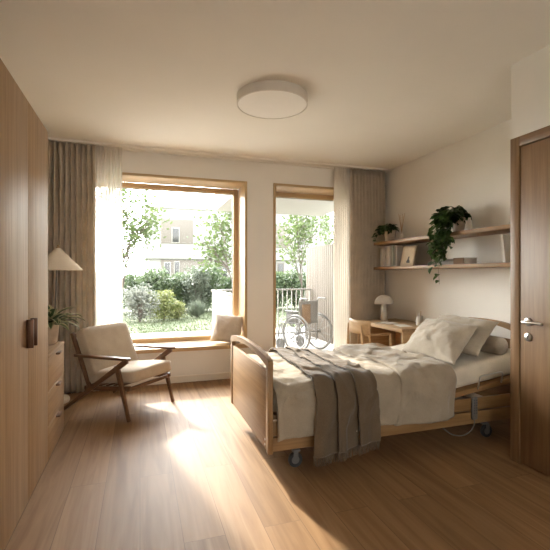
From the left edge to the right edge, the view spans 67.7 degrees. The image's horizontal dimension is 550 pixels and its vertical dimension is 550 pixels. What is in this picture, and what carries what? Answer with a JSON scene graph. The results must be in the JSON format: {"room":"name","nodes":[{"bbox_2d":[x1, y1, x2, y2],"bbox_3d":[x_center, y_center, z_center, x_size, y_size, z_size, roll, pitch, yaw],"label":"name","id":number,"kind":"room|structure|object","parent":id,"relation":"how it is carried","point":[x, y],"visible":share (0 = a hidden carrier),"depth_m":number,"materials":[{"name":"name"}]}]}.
{"room":"care facility","nodes":[
{"label":"care facility","id":0,"kind":"room"},
{"bbox_2d":[122,150,333,377],"bbox_3d":[-0.634,-0.080,5.045,4.490,2.600,0.460,0,0,-18],"label":"wall","id":1,"kind":"structure","parent":0,"point":[260,178],"depth_m":4.92,"materials":[{"name":"paint"}]},
{"bbox_2d":[48,141,94,393],"bbox_3d":[-2.196,-0.072,4.177,0.674,2.560,0.099,0,0,-17],"label":"drape","id":2,"kind":"object","parent":1,"relation":"hanging from","point":[71,167],"visible":0.44,"depth_m":4.20,"materials":[{"name":"beige fabric"}]},
{"bbox_2d":[95,145,121,385],"bbox_3d":[-1.761,-0.072,4.315,0.288,2.560,0.044,0,0,-18],"label":"sheer curtain","id":3,"kind":"object","parent":1,"relation":"hanging from","point":[108,160],"visible":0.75,"depth_m":4.32,"materials":[{"name":"white fabric"}]},
{"bbox_2d":[125,372,230,386],"bbox_3d":[-0.560,1.183,4.821,4.290,0.075,0.012,0,0,-18],"label":"baseboard","id":4,"kind":"structure","parent":1,"relation":"attached to","point":[227,375],"depth_m":4.68,"materials":[{"name":"paint"}]},
{"bbox_2d":[122,172,248,353],"bbox_3d":[-1.262,-0.128,4.785,1.874,1.976,0.470,0,0,-18],"label":"window","id":5,"kind":"structure","parent":1,"relation":"in","point":[239,196],"depth_m":4.92,"materials":[{"name":"brown wood"}]},
{"bbox_2d":[210,313,241,342],"bbox_3d":[-0.578,0.648,4.968,0.385,0.367,0.227,0,0,9],"label":"cushion","id":6,"kind":"object","parent":5,"relation":"on","point":[225,326],"visible":0.89,"depth_m":4.90,"materials":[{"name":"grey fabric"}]},
{"bbox_2d":[48,137,391,173],"bbox_3d":[-0.538,-1.369,4.753,4.290,0.022,0.155,0,0,-18],"label":"trim","id":7,"kind":"structure","parent":1,"relation":"attached to","point":[126,147],"depth_m":4.69,"materials":[{"name":"paint"}]},
{"bbox_2d":[215,188,333,215],"bbox_3d":[0.317,-1.395,6.984,2.230,0.330,2.630,0,0,-18],"label":"balcony slab","id":8,"kind":"object","parent":1,"relation":"attached to","point":[287,206],"visible":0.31,"depth_m":7.44,"materials":[{"name":"white concrete"}]},
{"bbox_2d":[273,183,333,346],"bbox_3d":[0.444,0.050,5.375,1.116,2.340,0.446,0,0,-18],"label":"door","id":9,"kind":"structure","parent":1,"relation":"in","point":[293,191],"depth_m":5.17,"materials":[{"name":"brown wood"}]},
{"bbox_2d":[333,167,349,347],"bbox_3d":[0.845,-0.072,5.172,0.230,2.560,0.037,0,0,-18],"label":"sheer curtain","id":10,"kind":"object","parent":1,"relation":"hanging from","point":[341,239],"visible":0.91,"depth_m":5.17,"materials":[{"name":"white fabric"}]},
{"bbox_2d":[350,168,384,343],"bbox_3d":[1.187,-0.072,5.290,0.534,2.560,0.091,0,0,-18],"label":"drape","id":11,"kind":"object","parent":1,"relation":"hanging from","point":[367,188],"visible":0.72,"depth_m":5.26,"materials":[{"name":"beige fabric"}]},
{"bbox_2d":[0,0,549,168],"bbox_3d":[0.535,-1.480,1.492,4.530,0.200,7.940,0,0,-18],"label":"ceiling","id":12,"kind":"structure","parent":0,"point":[389,84],"depth_m":2.70,"materials":[{"name":"paint"}]},
{"bbox_2d":[237,80,307,118],"bbox_3d":[-0.021,-1.344,3.172,0.548,0.072,0.548,0,0,-18],"label":"ceiling lamp","id":13,"kind":"object","parent":12,"relation":"attached to","point":[264,99],"visible":1,"depth_m":3.06,"materials":[{"name":"white plastic"}]},
{"bbox_2d":[238,91,306,117],"bbox_3d":[-0.021,-1.312,3.172,0.529,0.005,0.529,0,0,-31],"label":"diffuser","id":14,"kind":"object","parent":13,"relation":"attached to","point":[258,104],"depth_m":3.13,"materials":[{"name":"white plastic"}]},
{"bbox_2d":[4,379,549,549],"bbox_3d":[0.532,1.280,1.502,4.490,0.120,7.920,0,0,-18],"label":"floor","id":15,"kind":"structure","parent":0,"point":[189,472],"depth_m":2.33,"materials":[{"name":"brown wood"}]},
{"bbox_2d":[0,58,47,549],"bbox_3d":[-1.347,0.145,1.391,0.623,2.150,2.485,0,0,-18],"label":"wardrobe","id":16,"kind":"object","parent":15,"relation":"on","point":[23,136],"visible":1,"depth_m":2.06,"materials":[{"name":"brown wood"}]},
{"bbox_2d":[48,341,63,459],"bbox_3d":[-1.833,0.870,2.854,0.615,0.700,0.588,0,0,-18],"label":"dresser","id":17,"kind":"object","parent":15,"relation":"on","point":[55,351],"visible":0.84,"depth_m":2.90,"materials":[{"name":"brown wood"}]},
{"bbox_2d":[48,305,84,344],"bbox_3d":[-1.709,0.377,3.090,0.544,0.285,0.456,0,0,-18],"label":"dracaena","id":18,"kind":"object","parent":17,"relation":"on","point":[55,319],"visible":0.5,"depth_m":3.06,"materials":[{"name":"green plant"}]},
{"bbox_2d":[48,325,58,344],"bbox_3d":[-1.707,0.445,3.091,0.144,0.150,0.144,0,0,-18],"label":"pot","id":19,"kind":"object","parent":18,"relation":"on","point":[53,333],"depth_m":3.06,"materials":[{"name":"beige ceramic"}]},
{"bbox_2d":[48,245,82,403],"bbox_3d":[-2.077,0.464,3.928,0.430,1.512,0.430,0,0,-18],"label":"floor lamp","id":20,"kind":"object","parent":15,"relation":"on","point":[58,260],"visible":0.6,"depth_m":3.86,"materials":[{"name":"fabric"}]},
{"bbox_2d":[64,322,175,421],"bbox_3d":[-1.433,0.846,3.821,0.780,0.752,0.664,0,0,23],"label":"lounge chair","id":21,"kind":"object","parent":15,"relation":"on","point":[106,354],"visible":1,"depth_m":3.66,"materials":[{"name":"beige fabric"}]},
{"bbox_2d":[76,322,137,377],"bbox_3d":[-1.570,0.695,3.878,0.125,0.464,0.550,-25,-10,22],"label":"cushion","id":22,"kind":"object","parent":21,"relation":"on","point":[113,339],"depth_m":3.75,"materials":[{"name":"beige fabric"}]},
{"bbox_2d":[88,360,170,382],"bbox_3d":[-1.336,0.885,3.777,0.560,0.139,0.525,-6,-2,23],"label":"seat cushion","id":23,"kind":"object","parent":21,"relation":"on","point":[134,371],"depth_m":3.61,"materials":[{"name":"beige fabric"}]},
{"bbox_2d":[347,317,391,346],"bbox_3d":[1.028,0.844,4.423,0.441,0.754,0.450,0,0,-18],"label":"desk chair","id":24,"kind":"object","parent":15,"relation":"on","point":[362,327],"visible":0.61,"depth_m":4.26,"materials":[{"name":"brown wood"}]},
{"bbox_2d":[231,317,509,466],"bbox_3d":[0.819,0.800,3.260,2.157,0.840,1.050,0,0,-18],"label":"bed","id":25,"kind":"object","parent":15,"relation":"on","point":[251,382],"visible":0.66,"depth_m":2.89,"materials":[{"name":"brown wood"}]},
{"bbox_2d":[273,343,509,411],"bbox_3d":[0.817,0.718,3.259,2.040,0.264,0.930,0,0,-18],"label":"mattress","id":26,"kind":"object","parent":25,"relation":"on","point":[468,369],"visible":0.16,"depth_m":3.03,"materials":[{"name":"beige fabric"}]},
{"bbox_2d":[248,343,456,441],"bbox_3d":[0.470,0.798,3.147,1.338,0.396,1.186,0,0,-18],"label":"duvet","id":27,"kind":"object","parent":26,"relation":"on","point":[413,388],"visible":0.63,"depth_m":2.71,"materials":[{"name":"fabric"}]},
{"bbox_2d":[268,346,380,466],"bbox_3d":[0.300,0.877,3.081,0.522,0.548,1.196,0,0,-18],"label":"throw blanket","id":28,"kind":"object","parent":27,"relation":"on","point":[346,401],"visible":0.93,"depth_m":2.56,"materials":[{"name":"beige fabric"}]},
{"bbox_2d":[401,318,478,364],"bbox_3d":[1.302,0.509,3.271,0.430,0.286,0.772,0,0,-18],"label":"pillow","id":29,"kind":"object","parent":26,"relation":"on","point":[439,339],"visible":0.96,"depth_m":3.13,"materials":[{"name":"fabric"}]},
{"bbox_2d":[438,314,498,356],"bbox_3d":[1.504,0.478,3.395,0.422,0.256,0.853,0,0,-18],"label":"pillow","id":30,"kind":"object","parent":26,"relation":"on","point":[473,347],"visible":0.47,"depth_m":3.17,"materials":[{"name":"fabric"}]},
{"bbox_2d":[480,335,507,354],"bbox_3d":[1.607,0.544,3.482,0.139,0.138,0.800,0,0,-18],"label":"bolster","id":31,"kind":"object","parent":26,"relation":"on","point":[493,344],"visible":0.16,"depth_m":3.12,"materials":[{"name":"fabric"}]},
{"bbox_2d":[443,397,477,435],"bbox_3d":[1.287,1.010,2.934,0.313,0.281,0.046,0,0,8],"label":"bed remote control","id":32,"kind":"object","parent":25,"relation":"hanging from","point":[474,400],"visible":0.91,"depth_m":2.91,"materials":[{"name":"grey plastic"}]},
{"bbox_2d":[358,318,417,345],"bbox_3d":[1.417,0.887,4.709,0.576,0.665,0.940,0,0,-18],"label":"desk","id":33,"kind":"object","parent":15,"relation":"on","point":[400,335],"visible":0.29,"depth_m":5.00,"materials":[{"name":"brown wood"}]},
{"bbox_2d":[375,295,393,320],"bbox_3d":[1.331,0.399,5.007,0.224,0.312,0.224,0,0,-18],"label":"table lamp","id":34,"kind":"object","parent":33,"relation":"on","point":[383,300],"visible":1,"depth_m":4.97,"materials":[{"name":"beige ceramic"}]},
{"bbox_2d":[374,321,398,323],"bbox_3d":[1.283,0.548,4.739,0.160,0.013,0.236,0,0,-33],"label":"open notebook","id":35,"kind":"object","parent":33,"relation":"on","point":[382,322],"visible":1,"depth_m":4.69,"materials":[{"name":"paper"}]},
{"bbox_2d":[393,324,412,326],"bbox_3d":[1.402,0.554,4.504,0.140,0.002,0.200,0,0,-7],"label":"paper sheet","id":36,"kind":"object","parent":33,"relation":"on","point":[399,325],"visible":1,"depth_m":4.49,"materials":[{"name":"white paper"}]},
{"bbox_2d":[416,311,422,325],"bbox_3d":[1.595,0.475,4.526,0.074,0.161,0.074,0,0,-18],"label":"pencil cup","id":37,"kind":"object","parent":33,"relation":"on","point":[419,319],"visible":0.8,"depth_m":4.50,"materials":[{"name":"white ceramic"}]},
{"bbox_2d":[385,119,510,338],"bbox_3d":[1.897,-0.080,4.407,0.120,2.800,3.255,0,0,-18],"label":"wall","id":38,"kind":"structure","parent":0,"point":[472,173],"depth_m":4.24,"materials":[{"name":"paint"}]},
{"bbox_2d":[374,224,509,245],"bbox_3d":[1.782,-0.392,4.085,0.300,0.036,2.473,0,0,-18],"label":"wall shelf","id":39,"kind":"object","parent":38,"relation":"attached to","point":[501,229],"visible":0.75,"depth_m":3.88,"materials":[{"name":"brown wood"}]},
{"bbox_2d":[372,223,398,241],"bbox_3d":[1.397,-0.523,5.118,0.296,0.227,0.329,0,0,-35],"label":"potted fern","id":40,"kind":"object","parent":39,"relation":"on","point":[389,230],"visible":0.96,"depth_m":5.05,"materials":[{"name":"green plant"}]},
{"bbox_2d":[384,230,395,240],"bbox_3d":[1.431,-0.482,5.103,0.136,0.145,0.136,0,0,-18],"label":"pot","id":41,"kind":"object","parent":40,"relation":"on","point":[388,236],"depth_m":5.05,"materials":[{"name":"beige ceramic"}]},
{"bbox_2d":[398,214,404,238],"bbox_3d":[1.506,-0.570,4.875,0.064,0.320,0.083,0,0,-18],"label":"reed diffuser","id":42,"kind":"object","parent":39,"relation":"on","point":[401,234],"visible":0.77,"depth_m":4.87,"materials":[{"name":"white ceramic"}]},
{"bbox_2d":[426,205,471,283],"bbox_3d":[1.706,-0.294,4.018,0.399,0.768,0.407,0,0,-18],"label":"pothos","id":43,"kind":"object","parent":39,"relation":"on","point":[455,218],"visible":0.97,"depth_m":3.95,"materials":[{"name":"green plant"}]},
{"bbox_2d":[452,217,464,231],"bbox_3d":[1.792,-0.485,4.006,0.124,0.150,0.124,0,0,-18],"label":"pot","id":44,"kind":"object","parent":43,"relation":"on","point":[459,225],"depth_m":3.95,"materials":[{"name":"beige ceramic"}]},
{"bbox_2d":[465,218,472,229],"bbox_3d":[1.849,-0.477,3.898,0.076,0.135,0.076,0,0,-18],"label":"bud vase","id":45,"kind":"object","parent":39,"relation":"on","point":[469,225],"visible":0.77,"depth_m":3.88,"materials":[{"name":"white ceramic"}]},
{"bbox_2d":[374,262,509,269],"bbox_3d":[1.782,-0.084,4.085,0.300,0.036,2.473,0,0,-18],"label":"wall shelf","id":46,"kind":"object","parent":38,"relation":"attached to","point":[505,264],"visible":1,"depth_m":3.94,"materials":[{"name":"brown wood"}]},
{"bbox_2d":[380,249,383,266],"bbox_3d":[1.409,-0.214,5.140,0.170,0.225,0.046,0,0,-18],"label":"book","id":47,"kind":"object","parent":46,"relation":"on","point":[381,250],"visible":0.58,"depth_m":5.10,"materials":[{"name":"beige paper"}]},
{"bbox_2d":[384,247,386,266],"bbox_3d":[1.436,-0.222,5.095,0.170,0.240,0.030,0,0,-18],"label":"book","id":48,"kind":"object","parent":46,"relation":"on","point":[385,248],"visible":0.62,"depth_m":5.06,"materials":[{"name":"brown paper"}]},
{"bbox_2d":[387,246,390,266],"bbox_3d":[1.457,-0.227,4.993,0.170,0.250,0.054,0,0,-18],"label":"book","id":49,"kind":"object","parent":46,"relation":"on","point":[388,247],"visible":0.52,"depth_m":4.97,"materials":[{"name":"beige paper"}]},
{"bbox_2d":[391,245,404,265],"bbox_3d":[1.487,-0.230,4.939,0.170,0.255,0.040,0,0,-18],"label":"book","id":50,"kind":"object","parent":46,"relation":"on","point":[392,246],"visible":0.36,"depth_m":4.91,"materials":[{"name":"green paper"}]},
{"bbox_2d":[395,246,404,265],"bbox_3d":[1.504,-0.220,4.850,0.170,0.235,0.042,0,0,-18],"label":"book","id":51,"kind":"object","parent":46,"relation":"on","point":[398,249],"visible":0.34,"depth_m":4.82,"materials":[{"name":"grey paper"}]},
{"bbox_2d":[400,245,417,265],"bbox_3d":[1.524,-0.214,4.673,0.072,0.233,0.240,0,0,-18],"label":"picture book","id":52,"kind":"object","parent":46,"relation":"on","point":[409,253],"visible":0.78,"depth_m":4.65,"materials":[{"name":"beige paper"}]},
{"bbox_2d":[436,261,452,264],"bbox_3d":[1.756,-0.117,4.084,0.170,0.030,0.250,0,0,-18],"label":"book","id":53,"kind":"object","parent":46,"relation":"on","point":[448,262],"visible":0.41,"depth_m":4.03,"materials":[{"name":"beige paper"}]},
{"bbox_2d":[453,258,476,263],"bbox_3d":[1.804,-0.132,3.889,0.160,0.060,0.135,0,0,-18],"label":"book","id":54,"kind":"object","parent":46,"relation":"on","point":[455,260],"visible":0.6,"depth_m":3.84,"materials":[{"name":"brown fabric"}]},
{"bbox_2d":[500,235,509,262],"bbox_3d":[2.018,-0.221,3.511,0.170,0.241,0.056,0,0,-18],"label":"book","id":55,"kind":"object","parent":46,"relation":"on","point":[505,239],"visible":0.38,"depth_m":3.48,"materials":[{"name":"beige paper"}]},
{"bbox_2d":[464,393,480,397],"bbox_3d":[1.890,1.183,4.219,0.012,0.075,2.663,0,0,-18],"label":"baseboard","id":56,"kind":"structure","parent":38,"relation":"attached to","point":[471,395],"depth_m":4.04,"materials":[{"name":"paint"}]},
{"bbox_2d":[511,57,527,138],"bbox_3d":[2.003,-0.080,2.791,0.890,2.600,0.120,0,0,-18],"label":"wall","id":57,"kind":"structure","parent":0,"point":[519,71],"depth_m":2.65,"materials":[{"name":"paint"}]},
{"bbox_2d":[528,45,549,132],"bbox_3d":[2.399,-0.080,0.403,0.150,2.600,4.665,0,0,-18],"label":"wall","id":58,"kind":"structure","parent":0,"point":[538,62],"depth_m":2.52,"materials":[{"name":"paint"}]},
{"bbox_2d":[510,125,549,476],"bbox_3d":[1.738,0.163,2.223,0.139,2.115,1.037,0,0,-18],"label":"door","id":59,"kind":"structure","parent":58,"relation":"in","point":[529,152],"depth_m":2.57,"materials":[{"name":"brown wood"}]},
{"label":"outside","id":60,"kind":"structure","parent":0,"visible":0},
{"bbox_2d":[122,295,302,333],"bbox_3d":[-10.751,1.395,48.653,130.000,0.250,80.850,0,0,-18],"label":"lawn","id":61,"kind":"structure","parent":60,"point":[199,322],"depth_m":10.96,"materials":[{"name":"plant"}]},
{"bbox_2d":[122,273,152,310],"bbox_3d":[-4.639,0.605,14.073,1.465,1.418,1.372,0,0,-8],"label":"shrub","id":62,"kind":"object","parent":61,"relation":"on","point":[130,281],"visible":0.16,"depth_m":13.72,"materials":[{"name":"green plant"}]},
{"bbox_2d":[122,282,160,321],"bbox_3d":[-3.583,0.732,11.050,1.088,1.121,0.898,0,0,-2],"label":"flowering shrub","id":63,"kind":"object","parent":61,"relation":"on","point":[137,301],"visible":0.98,"depth_m":10.99,"materials":[{"name":"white plant"}]},
{"bbox_2d":[122,182,172,290],"bbox_3d":[-4.486,-1.123,12.597,2.622,4.826,2.755,0,0,-18],"label":"tree","id":64,"kind":"object","parent":61,"relation":"on","point":[133,235],"visible":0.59,"depth_m":12.40,"materials":[{"name":"green plant"}]},
{"bbox_2d":[133,266,180,312],"bbox_3d":[-3.874,0.493,13.759,1.710,1.621,1.629,0,0,-19],"label":"shrub","id":65,"kind":"object","parent":61,"relation":"on","point":[159,280],"visible":0.63,"depth_m":13.54,"materials":[{"name":"green plant"}]},
{"bbox_2d":[147,289,175,320],"bbox_3d":[-3.188,0.832,11.485,0.788,0.886,1.075,0,0,-30],"label":"shrub","id":66,"kind":"object","parent":61,"relation":"on","point":[165,300],"visible":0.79,"depth_m":11.32,"materials":[{"name":"green plant"}]},
{"bbox_2d":[167,300,186,319],"bbox_3d":[-2.796,0.997,11.750,0.554,0.559,0.720,0,0,2],"label":"shrub","id":67,"kind":"object","parent":61,"relation":"on","point":[179,307],"visible":0.93,"depth_m":11.58,"materials":[{"name":"green plant"}]},
{"bbox_2d":[169,271,192,310],"bbox_3d":[-3.296,0.583,14.499,1.240,1.464,1.336,0,0,-2],"label":"shrub","id":68,"kind":"object","parent":61,"relation":"on","point":[177,275],"visible":0.38,"depth_m":14.16,"materials":[{"name":"green plant"}]},
{"bbox_2d":[180,266,211,309],"bbox_3d":[-2.653,0.465,13.892,1.195,1.620,1.011,0,0,-18],"label":"round shrub","id":69,"kind":"object","parent":61,"relation":"on","point":[199,282],"visible":0.94,"depth_m":13.73,"materials":[{"name":"green plant"}]},
{"bbox_2d":[185,299,210,317],"bbox_3d":[-2.280,0.967,12.141,0.888,0.620,0.809,0,0,-4],"label":"clump","id":70,"kind":"object","parent":61,"relation":"on","point":[196,309],"visible":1,"depth_m":12.05,"materials":[{"name":"green plant"}]},
{"bbox_2d":[186,262,229,308],"bbox_3d":[-2.377,0.419,14.650,1.650,1.774,1.732,0,0,1],"label":"shrub","id":71,"kind":"object","parent":61,"relation":"on","point":[214,272],"visible":0.34,"depth_m":14.26,"materials":[{"name":"green plant"}]},
{"bbox_2d":[186,196,231,281],"bbox_3d":[-1.355,-0.912,12.772,2.513,4.420,2.044,0,0,2],"label":"tree","id":72,"kind":"object","parent":61,"relation":"on","point":[217,226],"visible":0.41,"depth_m":12.72,"materials":[{"name":"green plant"}]},
{"bbox_2d":[217,276,231,292],"bbox_3d":[-1.578,0.656,15.258,1.263,1.310,1.348,0,0,13],"label":"shrub","id":73,"kind":"object","parent":61,"relation":"on","point":[229,285],"visible":0.25,"depth_m":14.88,"materials":[{"name":"green plant"}]},
{"bbox_2d":[144,206,330,288],"bbox_3d":[-3.530,-1.944,36.205,15.250,6.428,7.212,0,0,-18],"label":"apartment building","id":74,"kind":"structure","parent":61,"relation":"on","point":[175,251],"depth_m":31.50,"materials":[{"name":"white paint"}]},
{"bbox_2d":[276,275,281,307],"bbox_3d":[-0.647,0.557,14.804,1.549,1.488,1.626,0,0,-32],"label":"shrub","id":75,"kind":"object","parent":61,"relation":"on","point":[277,284],"visible":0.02,"depth_m":14.69,"materials":[{"name":"green plant"}]},
{"bbox_2d":[276,271,293,308],"bbox_3d":[0.081,0.564,15.412,1.379,1.507,1.473,0,0,9],"label":"shrub","id":76,"kind":"object","parent":61,"relation":"on","point":[283,281],"visible":0.35,"depth_m":15.07,"materials":[{"name":"green plant"}]},
{"bbox_2d":[284,269,305,307],"bbox_3d":[0.716,0.524,15.655,1.386,1.557,1.456,0,0,10],"label":"shrub","id":77,"kind":"object","parent":61,"relation":"on","point":[296,284],"visible":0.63,"depth_m":15.51,"materials":[{"name":"green plant"}]},
{"bbox_2d":[276,215,333,300],"bbox_3d":[1.027,-1.145,14.702,2.685,4.888,2.541,0,0,-42],"label":"tree","id":78,"kind":"object","parent":61,"relation":"on","point":[299,230],"visible":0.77,"depth_m":14.19,"materials":[{"name":"green plant"}]},
{"bbox_2d":[310,213,333,245],"bbox_3d":[3.696,-1.369,21.146,3.815,5.314,3.369,0,0,34],"label":"tree","id":79,"kind":"object","parent":61,"relation":"on","point":[331,220],"visible":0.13,"depth_m":21.10,"materials":[{"name":"green plant"}]},
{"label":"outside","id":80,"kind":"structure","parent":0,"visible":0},
{"bbox_2d":[130,327,333,351],"bbox_3d":[-2.247,1.305,6.825,18.000,0.130,3.930,0,0,-18],"label":"paving","id":81,"kind":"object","parent":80,"point":[330,347],"visible":0.14,"depth_m":8.40,"materials":[{"name":"beige concrete"}]},
{"bbox_2d":[211,290,231,331],"bbox_3d":[-0.799,0.760,6.680,0.070,0.960,2.530,0,0,-18],"label":"screen","id":82,"kind":"object","parent":81,"relation":"on","point":[221,300],"visible":0.34,"depth_m":6.95,"materials":[{"name":"metal"}]},
{"bbox_2d":[218,288,310,337],"bbox_3d":[-0.179,0.755,7.963,1.880,0.970,0.040,0,0,-18],"label":"railing","id":83,"kind":"object","parent":81,"relation":"on","point":[300,289],"visible":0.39,"depth_m":8.09,"materials":[{"name":"white metal"}]},
{"bbox_2d":[276,297,332,348],"bbox_3d":[0.435,0.799,6.801,0.604,0.881,0.905,0,0,-43],"label":"wheelchair","id":84,"kind":"object","parent":81,"relation":"on","point":[308,313],"visible":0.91,"depth_m":6.67,"materials":[{"name":"metal"}]},
{"bbox_2d":[306,244,333,343],"bbox_3d":[1.090,0.340,7.267,0.065,1.800,2.624,0,0,-18],"label":"wall","id":85,"kind":"structure","parent":81,"relation":"on","point":[319,259],"depth_m":7.75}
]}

